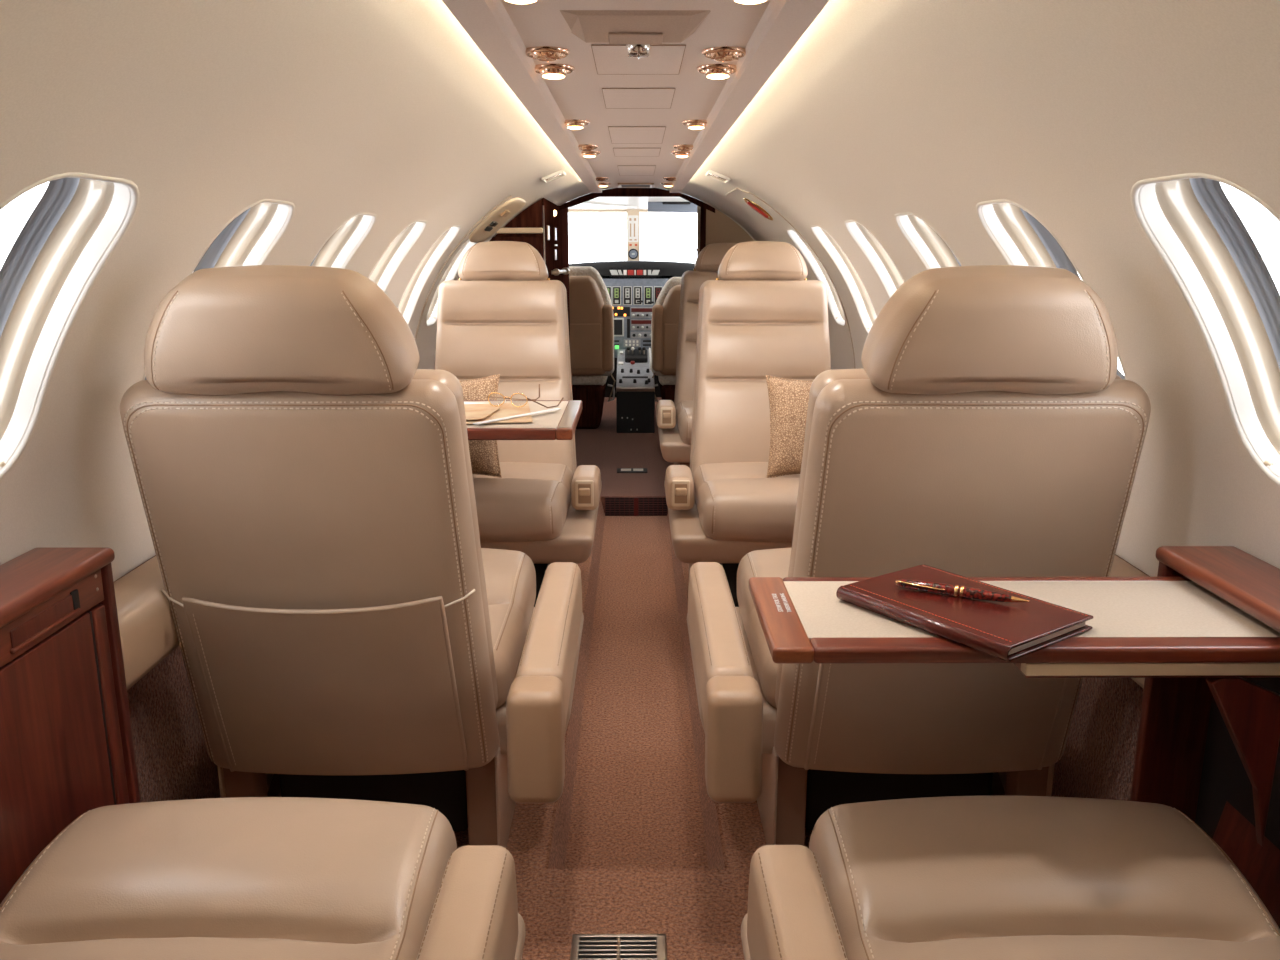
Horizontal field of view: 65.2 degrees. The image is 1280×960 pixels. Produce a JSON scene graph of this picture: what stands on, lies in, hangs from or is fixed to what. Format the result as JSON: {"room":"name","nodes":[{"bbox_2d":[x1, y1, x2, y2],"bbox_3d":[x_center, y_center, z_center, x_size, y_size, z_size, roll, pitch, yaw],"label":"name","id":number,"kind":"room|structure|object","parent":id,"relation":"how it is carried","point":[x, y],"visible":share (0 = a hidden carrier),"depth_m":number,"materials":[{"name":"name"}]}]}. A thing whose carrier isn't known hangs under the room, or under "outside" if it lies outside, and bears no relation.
{"room":"aircraft cabin","nodes":[
{"label":"aircraft cabin","id":0,"kind":"room"},
{"bbox_2d":[0,0,590,580],"bbox_3d":[-0.566,-0.362,2.187,0.705,0.918,7.130,0,13,0],"label":"wall","id":1,"kind":"structure","parent":0,"point":[335,110],"depth_m":1.47,"materials":[{"name":"beige plastic"}]},
{"bbox_2d":[0,172,138,479],"bbox_3d":[-0.798,-0.185,1.234,0.315,0.440,0.316,0,13,0],"label":"window","id":2,"kind":"structure","parent":1,"relation":"in","point":[52,266],"depth_m":1.36,"materials":[{"name":"white glass"}]},
{"bbox_2d":[114,556,178,689],"bbox_3d":[-0.855,-0.064,3.133,0.105,0.180,3.258,0,13,0],"label":"armrest","id":3,"kind":"object","parent":1,"relation":"attached to","point":[148,635],"visible":0.11,"depth_m":1.65,"materials":[{"name":"leather"}]},
{"bbox_2d":[114,555,220,802],"bbox_3d":[-0.914,0.372,2.355,0.001,0.660,7.130,0,13,0],"label":"lower wall panel","id":4,"kind":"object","parent":1,"relation":"attached to","point":[173,762],"depth_m":1.94,"materials":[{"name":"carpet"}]},
{"bbox_2d":[142,199,294,380],"bbox_3d":[-0.800,-0.322,1.828,0.315,0.440,0.316,0,13,0],"label":"window","id":5,"kind":"structure","parent":1,"relation":"in","point":[248,239],"depth_m":1.93,"materials":[{"name":"white glass"}]},
{"bbox_2d":[243,204,289,265],"bbox_3d":[-0.778,-0.313,1.830,0.252,0.402,0.298,0,13,0],"label":"pleated shade","id":6,"kind":"object","parent":5,"relation":"attached to","point":[264,225],"depth_m":1.94,"materials":[{"name":"white plastic"}]},
{"bbox_2d":[308,212,376,268],"bbox_3d":[-0.803,-0.459,2.423,0.315,0.440,0.316,0,13,0],"label":"window","id":7,"kind":"structure","parent":1,"relation":"in","point":[337,251],"depth_m":2.54,"materials":[{"name":"white"}]},
{"bbox_2d":[331,215,372,267],"bbox_3d":[-0.781,-0.450,2.425,0.252,0.402,0.298,0,13,0],"label":"pleated shade","id":8,"kind":"object","parent":7,"relation":"attached to","point":[349,236],"depth_m":2.53,"materials":[{"name":"white"}]},
{"bbox_2d":[367,220,426,291],"bbox_3d":[-0.805,-0.596,3.018,0.315,0.440,0.316,0,13,0],"label":"window","id":9,"kind":"structure","parent":1,"relation":"in","point":[388,263],"depth_m":3.14,"materials":[{"name":"white"}]},
{"bbox_2d":[397,225,460,324],"bbox_3d":[-0.808,-0.732,3.613,0.315,0.440,0.316,0,13,0],"label":"window","id":10,"kind":"structure","parent":1,"relation":"in","point":[408,301],"depth_m":3.75,"materials":[{"name":"white"}]},
{"bbox_2d":[426,240,476,326],"bbox_3d":[-0.810,-0.869,4.207,0.315,0.440,0.316,0,13,0],"label":"window","id":11,"kind":"structure","parent":1,"relation":"in","point":[451,271],"depth_m":4.34,"materials":[{"name":"white"}]},
{"bbox_2d":[415,195,511,341],"bbox_3d":[-0.713,-0.712,3.958,0.435,0.807,0.012,0,13,0],"label":"trim","id":12,"kind":"structure","parent":1,"relation":"attached to","point":[506,199],"depth_m":3.92,"materials":[{"name":"beige"}]},
{"bbox_2d":[468,197,525,242],"bbox_3d":[-0.597,-1.092,4.210,0.213,0.181,0.520,0,13,-1],"label":"panel","id":13,"kind":"object","parent":1,"relation":"attached to","point":[499,216],"visible":0.99,"depth_m":4.12,"materials":[{"name":"beige plastic"}]},
{"bbox_2d":[464,400,582,439],"bbox_3d":[-0.548,-0.153,2.964,0.728,0.109,0.530,0,13,0],"label":"folding table","id":14,"kind":"object","parent":1,"relation":"attached to","point":[561,424],"depth_m":2.76,"materials":[{"name":"orange wood"}]},
{"bbox_2d":[464,402,532,423],"bbox_3d":[-0.512,-0.198,2.928,0.380,0.010,0.360,-2,13,-8],"label":"map","id":15,"kind":"object","parent":14,"relation":"on","point":[474,413],"visible":0.5,"depth_m":2.92,"materials":[{"name":"paper"}]},
{"bbox_2d":[487,384,563,407],"bbox_3d":[-0.331,-0.255,3.021,0.243,0.058,0.119,3,13,13],"label":"eyeglasses","id":16,"kind":"object","parent":15,"relation":"on","point":[489,396],"visible":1,"depth_m":2.99,"materials":[{"name":"gold metal"}]},
{"bbox_2d":[541,170,565,183],"bbox_3d":[-0.340,-1.193,3.931,0.087,0.042,0.180,0,13,0],"label":"signal light","id":17,"kind":"object","parent":1,"relation":"attached to","point":[561,173],"visible":1,"depth_m":3.92,"materials":[{"name":"white plastic"}]},
{"bbox_2d":[569,261,695,278],"bbox_3d":[-0.030,-1.545,7.474,1.300,0.178,0.620,0,13,0],"label":"glareshield","id":18,"kind":"object","parent":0,"point":[671,269],"visible":0.23,"depth_m":7.17,"materials":[{"name":"black"}]},
{"bbox_2d":[607,268,662,276],"bbox_3d":[-0.035,-1.487,7.165,0.400,0.064,0.024,0,13,0],"label":"panel","id":19,"kind":"object","parent":18,"relation":"attached to","point":[615,272],"visible":1,"depth_m":7.15,"materials":[{"name":"black"}]},
{"bbox_2d":[454,397,811,959],"bbox_3d":[-0.015,0.406,3.813,1.860,0.100,9.950,0,13,0],"label":"floor","id":20,"kind":"structure","parent":0,"point":[636,848],"depth_m":2.47,"materials":[{"name":"carpet"}]},
{"bbox_2d":[0,547,140,903],"bbox_3d":[-0.840,0.544,1.267,0.122,0.771,0.632,0,13,0],"label":"base cabinet","id":21,"kind":"object","parent":20,"relation":"on","point":[67,752],"visible":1,"depth_m":1.37,"materials":[{"name":"brown wood"}]},
{"bbox_2d":[0,797,525,959],"bbox_3d":[-0.474,0.783,0.704,0.670,0.558,1.518,0,13,0],"label":"seat","id":22,"kind":"object","parent":20,"relation":"on","point":[238,878],"visible":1,"depth_m":1.18,"materials":[{"name":"leather"}]},
{"bbox_2d":[120,265,583,847],"bbox_3d":[-0.475,0.159,2.034,0.696,1.178,1.016,0,13,0],"label":"seat","id":23,"kind":"object","parent":20,"relation":"on","point":[345,627],"visible":0.99,"depth_m":1.62,"materials":[{"name":"leather"}]},
{"bbox_2d":[412,369,497,707],"bbox_3d":[-0.544,0.141,1.780,0.538,0.698,0.282,0,13,0],"label":"seat back","id":24,"kind":"object","parent":23,"relation":"on","point":[455,655],"depth_m":1.68,"materials":[{"name":"leather"}]},
{"bbox_2d":[481,548,535,708],"bbox_3d":[-0.521,0.309,2.244,0.530,0.172,0.670,0,13,0],"label":"seat cushion","id":25,"kind":"object","parent":23,"relation":"on","point":[510,575],"depth_m":2.23,"materials":[{"name":"leather"}]},
{"bbox_2d":[435,241,601,606],"bbox_3d":[-0.457,-0.193,3.445,0.654,1.232,0.952,0,13,0],"label":"seat","id":26,"kind":"object","parent":20,"relation":"on","point":[504,315],"visible":0.67,"depth_m":3.61,"materials":[{"name":"leather"}]},
{"bbox_2d":[459,374,501,477],"bbox_3d":[-0.617,-0.176,3.353,0.335,0.357,0.149,2,13,10],"label":"throw pillow","id":27,"kind":"object","parent":26,"relation":"on","point":[484,457],"visible":0.16,"depth_m":3.30,"materials":[{"name":"fabric"}]},
{"bbox_2d":[435,281,573,475],"bbox_3d":[-0.507,-0.330,3.665,0.535,0.784,0.241,0,13,0],"label":"cushion","id":28,"kind":"object","parent":26,"relation":"on","point":[518,331],"depth_m":3.61,"materials":[{"name":"leather"}]},
{"bbox_2d":[472,462,572,541],"bbox_3d":[-0.505,0.052,3.360,0.530,0.172,0.670,0,13,0],"label":"seat cushion","id":29,"kind":"object","parent":26,"relation":"on","point":[531,501],"depth_m":3.08,"materials":[{"name":"leather"}]},
{"bbox_2d":[490,198,569,341],"bbox_3d":[-0.658,-0.811,5.578,0.498,1.480,1.760,0,13,0],"label":"cabinet","id":30,"kind":"object","parent":20,"relation":"on","point":[542,225],"visible":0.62,"depth_m":4.81,"materials":[{"name":"brown wood"}]},
{"bbox_2d":[544,496,600,868],"bbox_3d":[-0.193,0.430,3.492,0.008,0.008,3.085,0,13,0],"label":"trim","id":31,"kind":"structure","parent":20,"relation":"attached to","point":[584,604],"depth_m":2.22,"materials":[{"name":"carpet"}]},
{"bbox_2d":[569,266,614,428],"bbox_3d":[-0.454,-0.912,6.863,0.572,1.090,0.671,0,13,0],"label":"seat","id":32,"kind":"object","parent":20,"relation":"on","point":[591,309],"visible":0.55,"depth_m":6.58,"materials":[{"name":"leather"}]},
{"bbox_2d":[570,934,666,959],"bbox_3d":[-0.037,0.835,1.721,0.168,0.010,0.150,0,13,0],"label":"floor vent","id":33,"kind":"object","parent":20,"relation":"in","point":[583,946],"visible":1,"depth_m":1.76,"materials":[{"name":"silver metal"}]},
{"bbox_2d":[617,468,647,472],"bbox_3d":[-0.044,-0.054,5.569,0.170,0.010,0.100,0,13,0],"label":"marker","id":34,"kind":"object","parent":20,"relation":"on","point":[619,470],"visible":1,"depth_m":5.54,"materials":[{"name":"silver"}]},
{"bbox_2d":[615,345,654,432],"bbox_3d":[-0.042,-0.654,7.009,0.278,0.533,0.726,0,13,0],"label":"pedestal","id":35,"kind":"object","parent":20,"relation":"on","point":[635,384],"visible":0.99,"depth_m":6.71,"materials":[{"name":"black"}]},
{"bbox_2d":[602,276,678,357],"bbox_3d":[-0.029,-1.185,7.251,1.400,0.600,0.076,0,13,0],"label":"panel","id":36,"kind":"object","parent":35,"relation":"on","point":[633,300],"visible":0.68,"depth_m":7.22,"materials":[{"name":"grey"}]},
{"bbox_2d":[613,307,629,315],"bbox_3d":[-0.143,-1.217,7.230,0.141,0.068,0.007,0,13,0],"label":"switch plate","id":37,"kind":"object","parent":36,"relation":"attached to","point":[617,311],"depth_m":7.23,"materials":[{"name":"black"}]},
{"bbox_2d":[605,497,667,515],"bbox_3d":[-0.018,0.133,5.000,0.314,0.096,0.011,0,13,0],"label":"floor vent","id":38,"kind":"object","parent":20,"relation":"in","point":[614,506],"visible":0.92,"depth_m":5.00,"materials":[{"name":"black"}]},
{"bbox_2d":[651,277,681,401],"bbox_3d":[0.354,-0.880,6.874,0.572,1.023,0.671,0,13,0],"label":"seat","id":39,"kind":"object","parent":20,"relation":"on","point":[665,312],"visible":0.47,"depth_m":6.58,"materials":[{"name":"leather"}]},
{"bbox_2d":[656,243,737,467],"bbox_3d":[0.402,-0.541,4.949,0.654,1.237,0.912,0,13,0],"label":"seat","id":40,"kind":"object","parent":20,"relation":"on","point":[674,419],"visible":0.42,"depth_m":5.11,"materials":[{"name":"leather"}]},
{"bbox_2d":[676,400,692,444],"bbox_3d":[0.451,-0.298,4.884,0.530,0.172,0.670,0,13,0],"label":"seat cushion","id":41,"kind":"object","parent":40,"relation":"on","point":[684,408],"depth_m":4.65,"materials":[{"name":"leather"}]},
{"bbox_2d":[676,271,717,421],"bbox_3d":[0.449,-0.674,5.170,0.535,0.789,0.211,0,13,0],"label":"cushion","id":42,"kind":"object","parent":40,"relation":"on","point":[691,281],"depth_m":5.13,"materials":[{"name":"leather"}]},
{"bbox_2d":[681,562,727,868],"bbox_3d":[0.167,0.430,3.493,0.008,0.008,3.085,0,13,0],"label":"trim","id":43,"kind":"structure","parent":20,"relation":"attached to","point":[684,581],"depth_m":2.14,"materials":[{"name":"carpet"}]},
{"bbox_2d":[664,241,830,606],"bbox_3d":[0.408,-0.194,3.449,0.654,1.232,0.952,0,13,0],"label":"seat","id":44,"kind":"object","parent":20,"relation":"on","point":[761,316],"visible":0.69,"depth_m":3.61,"materials":[{"name":"leather"}]},
{"bbox_2d":[693,462,799,541],"bbox_3d":[0.457,0.051,3.364,0.530,0.172,0.670,0,13,0],"label":"seat cushion","id":45,"kind":"object","parent":44,"relation":"on","point":[733,501],"depth_m":3.08,"materials":[{"name":"leather"}]},
{"bbox_2d":[692,281,830,476],"bbox_3d":[0.455,-0.331,3.669,0.535,0.784,0.241,0,13,0],"label":"cushion","id":46,"kind":"object","parent":44,"relation":"on","point":[748,331],"depth_m":3.62,"materials":[{"name":"leather"}]},
{"bbox_2d":[766,375,812,477],"bbox_3d":[0.571,-0.177,3.357,0.329,0.352,0.149,-3,13,-12],"label":"throw pillow","id":47,"kind":"object","parent":44,"relation":"on","point":[788,398],"visible":0.46,"depth_m":3.29,"materials":[{"name":"beige fabric"}]},
{"bbox_2d":[687,265,1150,845],"bbox_3d":[0.458,0.158,2.038,0.702,1.178,1.016,0,13,0],"label":"seat","id":48,"kind":"object","parent":20,"relation":"on","point":[989,426],"visible":0.71,"depth_m":1.60,"materials":[{"name":"leather"}]},
{"bbox_2d":[737,548,791,707],"bbox_3d":[0.505,0.308,2.248,0.530,0.172,0.670,0,13,0],"label":"seat cushion","id":49,"kind":"object","parent":48,"relation":"on","point":[767,562],"depth_m":2.27,"materials":[{"name":"leather"}]},
{"bbox_2d":[775,369,1121,706],"bbox_3d":[0.531,0.140,1.784,0.538,0.698,0.282,0,13,0],"label":"cushion","id":50,"kind":"object","parent":48,"relation":"on","point":[820,548],"depth_m":1.67,"materials":[{"name":"leather"}]},
{"bbox_2d":[741,796,1279,959],"bbox_3d":[0.461,0.782,0.708,0.670,0.558,1.518,0,13,0],"label":"seat","id":51,"kind":"object","parent":20,"relation":"on","point":[949,877],"visible":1,"depth_m":1.18,"materials":[{"name":"leather"}]},
{"bbox_2d":[1130,546,1279,927],"bbox_3d":[0.794,0.543,1.273,0.195,0.771,0.632,0,13,0],"label":"base cabinet","id":52,"kind":"object","parent":20,"relation":"on","point":[1208,749],"visible":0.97,"depth_m":1.45,"materials":[{"name":"brown wood"}]},
{"bbox_2d":[749,577,1279,677],"bbox_3d":[0.506,0.191,1.328,0.697,0.045,0.272,0,13,0],"label":"folding table","id":53,"kind":"object","parent":52,"relation":"attached to","point":[1143,627],"visible":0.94,"depth_m":1.24,"materials":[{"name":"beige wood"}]},
{"bbox_2d":[836,564,1093,661],"bbox_3d":[0.415,0.165,1.298,0.182,0.020,0.262,-9,16,-35],"label":"notebook","id":54,"kind":"object","parent":53,"relation":"on","point":[1006,631],"visible":0.98,"depth_m":1.25,"materials":[{"name":"leather"}]},
{"bbox_2d":[895,579,1029,601],"bbox_3d":[0.419,0.146,1.307,0.169,0.016,0.017,6,14,26],"label":"pen","id":55,"kind":"object","parent":54,"relation":"on","point":[932,587],"visible":1,"depth_m":1.30,"materials":[{"name":"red metal"}]},
{"bbox_2d":[605,358,660,396],"bbox_3d":[-0.033,-1.192,8.263,1.600,1.120,0.040,0,13,0],"label":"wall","id":56,"kind":"structure","parent":0,"point":[610,380],"depth_m":8.33,"materials":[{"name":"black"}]},
{"bbox_2d":[566,188,700,209],"bbox_3d":[-0.028,-1.899,6.638,1.800,0.115,2.210,0,13,0],"label":"ceiling","id":57,"kind":"structure","parent":0,"point":[641,203],"depth_m":7.11,"materials":[{"name":"white plastic"}]},
{"bbox_2d":[570,200,636,208],"bbox_3d":[-0.354,-1.970,7.073,0.064,0.068,1.054,9,16,35],"label":"rib","id":58,"kind":"object","parent":57,"relation":"attached to","point":[588,202],"visible":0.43,"depth_m":7.25,"materials":[{"name":"white plastic"}]},
{"bbox_2d":[627,209,639,260],"bbox_3d":[-0.052,-1.898,7.782,0.100,0.430,0.060,0,13,0],"label":"trim","id":59,"kind":"structure","parent":57,"relation":"attached to","point":[629,211],"depth_m":7.76,"materials":[{"name":"beige plastic"}]},
{"bbox_2d":[628,244,637,258],"bbox_3d":[-0.052,-1.770,7.750,0.080,0.115,0.050,0,13,0],"label":"compass","id":60,"kind":"object","parent":59,"relation":"attached to","point":[633,253],"visible":1,"depth_m":7.74,"materials":[{"name":"black"}]},
{"bbox_2d":[628,215,637,245],"bbox_3d":[-0.052,-1.929,7.739,0.080,0.230,0.010,0,13,0],"label":"placard","id":61,"kind":"object","parent":59,"relation":"attached to","point":[632,219],"visible":1,"depth_m":7.73,"materials":[{"name":"white plastic"}]},
{"bbox_2d":[648,202,697,212],"bbox_3d":[0.240,-1.953,7.145,0.380,0.088,0.024,0,13,0],"label":"sun visor","id":62,"kind":"object","parent":57,"relation":"attached to","point":[682,207],"visible":0.73,"depth_m":7.14,"materials":[{"name":"grey"}]},
{"bbox_3d":[-0.707,-1.867,7.782,0.150,0.550,0.070,0,13,0],"label":"trim","id":63,"kind":"structure","parent":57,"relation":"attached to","visible":0},
{"bbox_2d":[568,209,626,211],"bbox_3d":[-0.362,-1.878,7.785,0.540,0.470,0.022,0,13,0],"label":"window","id":64,"kind":"structure","parent":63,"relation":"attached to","point":[569,210],"depth_m":7.73,"materials":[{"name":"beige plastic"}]},
{"bbox_2d":[442,0,828,190],"bbox_3d":[-0.007,-0.661,1.628,0.436,0.025,6.170,0,13,0],"label":"ceiling","id":65,"kind":"structure","parent":0,"point":[503,30],"depth_m":1.61,"materials":[{"name":"beige plastic"}]},
{"bbox_2d":[505,0,536,3],"bbox_3d":[-0.131,-0.532,1.093,0.067,0.020,0.067,-7,15,-27],"label":"recessed light","id":66,"kind":"object","parent":65,"relation":"in","point":[510,1],"visible":1,"depth_m":1.09,"materials":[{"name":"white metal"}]},
{"bbox_2d":[526,46,569,61],"bbox_3d":[-0.135,-0.616,1.448,0.067,0.015,0.067,0,13,0],"label":"ceiling vent","id":67,"kind":"object","parent":65,"relation":"in","point":[541,53],"visible":0.98,"depth_m":1.43,"materials":[{"name":"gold metal"}]},
{"bbox_2d":[535,64,574,78],"bbox_3d":[-0.137,-0.644,1.580,0.067,0.020,0.067,-7,15,-27],"label":"recessed light","id":68,"kind":"object","parent":65,"relation":"in","point":[549,71],"visible":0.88,"depth_m":1.56,"materials":[{"name":"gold metal"}]},
{"bbox_2d":[565,119,589,128],"bbox_3d":[-0.145,-0.797,2.243,0.067,0.020,0.067,-7,15,-27],"label":"recessed light","id":69,"kind":"object","parent":65,"relation":"in","point":[573,123],"visible":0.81,"depth_m":2.23,"materials":[{"name":"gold metal"}]},
{"bbox_2d":[578,144,598,150],"bbox_3d":[-0.148,-0.919,2.764,0.067,0.015,0.067,0,13,0],"label":"ceiling vent","id":70,"kind":"object","parent":65,"relation":"in","point":[585,147],"visible":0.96,"depth_m":2.75,"materials":[{"name":"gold metal"}]},
{"bbox_2d":[581,150,600,157],"bbox_3d":[-0.148,-0.955,2.930,0.067,0.020,0.067,-7,15,-27],"label":"recessed light","id":71,"kind":"object","parent":65,"relation":"in","point":[589,154],"visible":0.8,"depth_m":2.91,"materials":[{"name":"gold metal"}]},
{"bbox_2d":[560,10,710,43],"bbox_3d":[-0.006,-0.572,1.266,0.186,0.016,0.129,0,13,0],"label":"ceiling panel","id":72,"kind":"object","parent":65,"relation":"attached to","point":[591,26],"visible":1,"depth_m":1.25,"materials":[{"name":"beige plastic"}]},
{"bbox_2d":[618,183,653,187],"bbox_3d":[-0.018,-1.296,4.401,0.156,0.007,0.240,0,13,0],"label":"ceiling slot","id":73,"kind":"object","parent":65,"relation":"attached to","point":[620,185],"visible":1,"depth_m":4.40,"materials":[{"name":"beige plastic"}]},
{"bbox_2d":[608,126,665,143],"bbox_3d":[-0.007,-0.863,2.506,0.135,0.002,0.370,0,13,0],"label":"access panel","id":74,"kind":"object","parent":65,"relation":"attached to","point":[618,134],"visible":1,"depth_m":2.48,"materials":[{"name":"brown"}]},
{"bbox_2d":[618,165,655,175],"bbox_3d":[-0.012,-1.119,3.616,0.131,0.002,0.451,0,13,0],"label":"access panel","id":75,"kind":"object","parent":65,"relation":"attached to","point":[642,170],"visible":1,"depth_m":3.60,"materials":[{"name":"brown"}]},
{"bbox_2d":[613,148,660,156],"bbox_3d":[-0.009,-0.962,2.934,0.135,0.002,0.251,0,13,0],"label":"access panel","id":76,"kind":"object","parent":65,"relation":"attached to","point":[655,152],"visible":1,"depth_m":2.91,"materials":[{"name":"brown"}]},
{"bbox_2d":[591,44,685,74],"bbox_3d":[-0.003,-0.635,1.514,0.133,0.002,0.236,0,13,0],"label":"access panel","id":77,"kind":"object","parent":65,"relation":"attached to","point":[663,59],"visible":0.98,"depth_m":1.51,"materials":[{"name":"brown plastic"}]},
{"bbox_2d":[602,88,674,108],"bbox_3d":[-0.003,-0.723,1.897,0.131,0.002,0.253,0,13,0],"label":"access panel","id":78,"kind":"object","parent":65,"relation":"attached to","point":[614,98],"visible":1,"depth_m":1.89,"materials":[{"name":"brown"}]},
{"bbox_2d":[626,44,650,58],"bbox_3d":[-0.002,-0.590,1.364,0.042,0.024,0.042,0,13,0],"label":"ceiling vent","id":79,"kind":"object","parent":65,"relation":"in","point":[634,50],"visible":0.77,"depth_m":1.35,"materials":[{"name":"silver metal"}]},
{"bbox_2d":[671,150,689,157],"bbox_3d":[0.124,-0.955,2.931,0.067,0.020,0.067,7,14,26],"label":"recessed light","id":80,"kind":"object","parent":65,"relation":"in","point":[681,154],"visible":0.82,"depth_m":2.91,"materials":[{"name":"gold metal"}]},
{"bbox_2d":[673,144,692,150],"bbox_3d":[0.124,-0.919,2.765,0.067,0.015,0.067,0,13,0],"label":"ceiling vent","id":81,"kind":"object","parent":65,"relation":"in","point":[684,147],"visible":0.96,"depth_m":2.75,"materials":[{"name":"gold metal"}]},
{"bbox_2d":[682,120,706,129],"bbox_3d":[0.127,-0.797,2.244,0.067,0.020,0.067,7,14,26],"label":"recessed light","id":82,"kind":"object","parent":65,"relation":"in","point":[692,124],"visible":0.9,"depth_m":2.23,"materials":[{"name":"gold metal"}]},
{"bbox_2d":[697,64,736,78],"bbox_3d":[0.123,-0.645,1.581,0.067,0.020,0.067,7,14,26],"label":"recessed light","id":83,"kind":"object","parent":65,"relation":"in","point":[712,71],"visible":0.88,"depth_m":1.56,"materials":[{"name":"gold metal"}]},
{"bbox_2d":[702,46,745,61],"bbox_3d":[0.123,-0.617,1.449,0.067,0.015,0.067,0,13,0],"label":"ceiling vent","id":84,"kind":"object","parent":65,"relation":"in","point":[722,53],"visible":0.99,"depth_m":1.43,"materials":[{"name":"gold metal"}]},
{"bbox_2d":[734,0,765,3],"bbox_3d":[0.121,-0.532,1.094,0.067,0.020,0.067,7,14,26],"label":"recessed light","id":85,"kind":"object","parent":65,"relation":"in","point":[737,1],"visible":1,"depth_m":1.09,"materials":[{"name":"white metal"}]},
{"bbox_2d":[694,206,700,256],"bbox_3d":[0.351,-0.885,5.924,0.072,1.430,0.260,0,13,0],"label":"door frame","id":86,"kind":"structure","parent":0,"point":[698,207],"depth_m":5.75,"materials":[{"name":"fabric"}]},
{"bbox_2d":[706,209,753,245],"bbox_3d":[0.619,-0.835,5.726,0.515,1.460,0.030,0,13,0],"label":"wall","id":87,"kind":"structure","parent":0,"point":[720,228],"depth_m":5.58,"materials":[{"name":"plastic"}]},
{"bbox_2d":[559,188,714,212],"bbox_3d":[-0.023,-1.557,5.561,0.880,0.141,0.062,0,13,0],"label":"door frame","id":88,"kind":"structure","parent":87,"relation":"attached to","point":[614,192],"depth_m":5.53,"materials":[{"name":"brown wood"}]},
{"bbox_2d":[702,201,755,240],"bbox_3d":[0.618,-1.143,5.630,0.547,0.835,0.012,0,13,0],"label":"trim","id":89,"kind":"structure","parent":87,"relation":"attached to","point":[702,201],"depth_m":5.55,"materials":[{"name":"white"}]},
{"bbox_2d":[681,0,1279,576],"bbox_3d":[0.548,-0.363,2.192,0.705,0.918,7.130,0,13,0],"label":"wall","id":90,"kind":"structure","parent":0,"point":[932,110],"depth_m":1.48,"materials":[{"name":"beige plastic"}]},
{"bbox_2d":[700,207,705,251],"bbox_3d":[0.353,-0.840,5.725,0.028,1.470,0.048,0,13,0],"label":"trim","id":91,"kind":"structure","parent":90,"relation":"attached to","point":[703,210],"depth_m":5.58,"materials":[{"name":"plastic"}]},
{"bbox_2d":[706,170,730,183],"bbox_3d":[0.307,-1.193,3.934,0.087,0.042,0.180,0,13,0],"label":"signal light","id":92,"kind":"object","parent":90,"relation":"attached to","point":[711,174],"visible":0.97,"depth_m":3.92,"materials":[{"name":"white plastic"}]},
{"bbox_2d":[743,198,772,220],"bbox_3d":[0.511,-1.169,4.310,0.134,0.099,0.190,1,13,3],"label":"handle","id":93,"kind":"object","parent":90,"relation":"attached to","point":[757,208],"visible":0.98,"depth_m":4.29,"materials":[{"name":"red wood"}]},
{"bbox_2d":[750,192,855,368],"bbox_3d":[0.666,-0.743,4.059,0.459,0.822,0.007,0,13,0],"label":"trim","id":94,"kind":"structure","parent":90,"relation":"attached to","point":[750,192],"depth_m":4.03,"materials":[{"name":"beige"}]},
{"bbox_2d":[786,229,845,326],"bbox_3d":[0.776,-0.870,4.213,0.315,0.440,0.316,0,13,0],"label":"window","id":95,"kind":"structure","parent":90,"relation":"in","point":[834,303],"depth_m":4.35,"materials":[{"name":"white"}]},
{"bbox_2d":[810,225,876,332],"bbox_3d":[0.778,-0.734,3.619,0.315,0.440,0.316,0,13,0],"label":"window","id":96,"kind":"structure","parent":90,"relation":"in","point":[866,310],"depth_m":3.76,"materials":[{"name":"white"}]},
{"bbox_2d":[844,220,905,298],"bbox_3d":[0.781,-0.597,3.024,0.315,0.440,0.316,0,13,0],"label":"window","id":97,"kind":"structure","parent":90,"relation":"in","point":[886,269],"depth_m":3.15,"materials":[{"name":"white"}]},
{"bbox_2d":[894,212,962,269],"bbox_3d":[0.783,-0.460,2.429,0.315,0.440,0.316,0,13,0],"label":"window","id":98,"kind":"structure","parent":90,"relation":"in","point":[932,249],"depth_m":2.54,"materials":[{"name":"white"}]},
{"bbox_2d":[898,215,939,268],"bbox_3d":[0.761,-0.451,2.431,0.252,0.402,0.298,0,13,0],"label":"pleated shade","id":99,"kind":"object","parent":98,"relation":"attached to","point":[922,237],"depth_m":2.54,"materials":[{"name":"white"}]},
{"bbox_2d":[976,199,1127,379],"bbox_3d":[0.785,-0.323,1.834,0.315,0.440,0.316,0,13,0],"label":"window","id":100,"kind":"structure","parent":90,"relation":"in","point":[1021,238],"depth_m":1.94,"materials":[{"name":"white glass"}]},
{"bbox_2d":[981,204,1027,265],"bbox_3d":[0.763,-0.314,1.836,0.252,0.402,0.298,0,13,0],"label":"pleated shade","id":101,"kind":"object","parent":100,"relation":"attached to","point":[1006,225],"depth_m":1.94,"materials":[{"name":"white"}]},
{"bbox_2d":[1051,554,1149,800],"bbox_3d":[0.896,0.370,2.362,0.001,0.660,7.130,0,13,0],"label":"lower wall panel","id":102,"kind":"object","parent":90,"relation":"attached to","point":[1097,761],"depth_m":1.95,"materials":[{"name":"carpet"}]},
{"bbox_2d":[1109,555,1148,688],"bbox_3d":[0.828,-0.177,3.627,0.105,0.180,4.258,0,13,0],"label":"ledge","id":103,"kind":"object","parent":90,"relation":"attached to","point":[1120,568],"visible":0.02,"depth_m":1.77,"materials":[{"name":"leather"}]},
{"bbox_2d":[1131,173,1279,486],"bbox_3d":[0.788,-0.186,1.240,0.315,0.440,0.316,0,13,0],"label":"window","id":104,"kind":"structure","parent":90,"relation":"in","point":[1232,297],"depth_m":1.36,"materials":[{"name":"white glass"}]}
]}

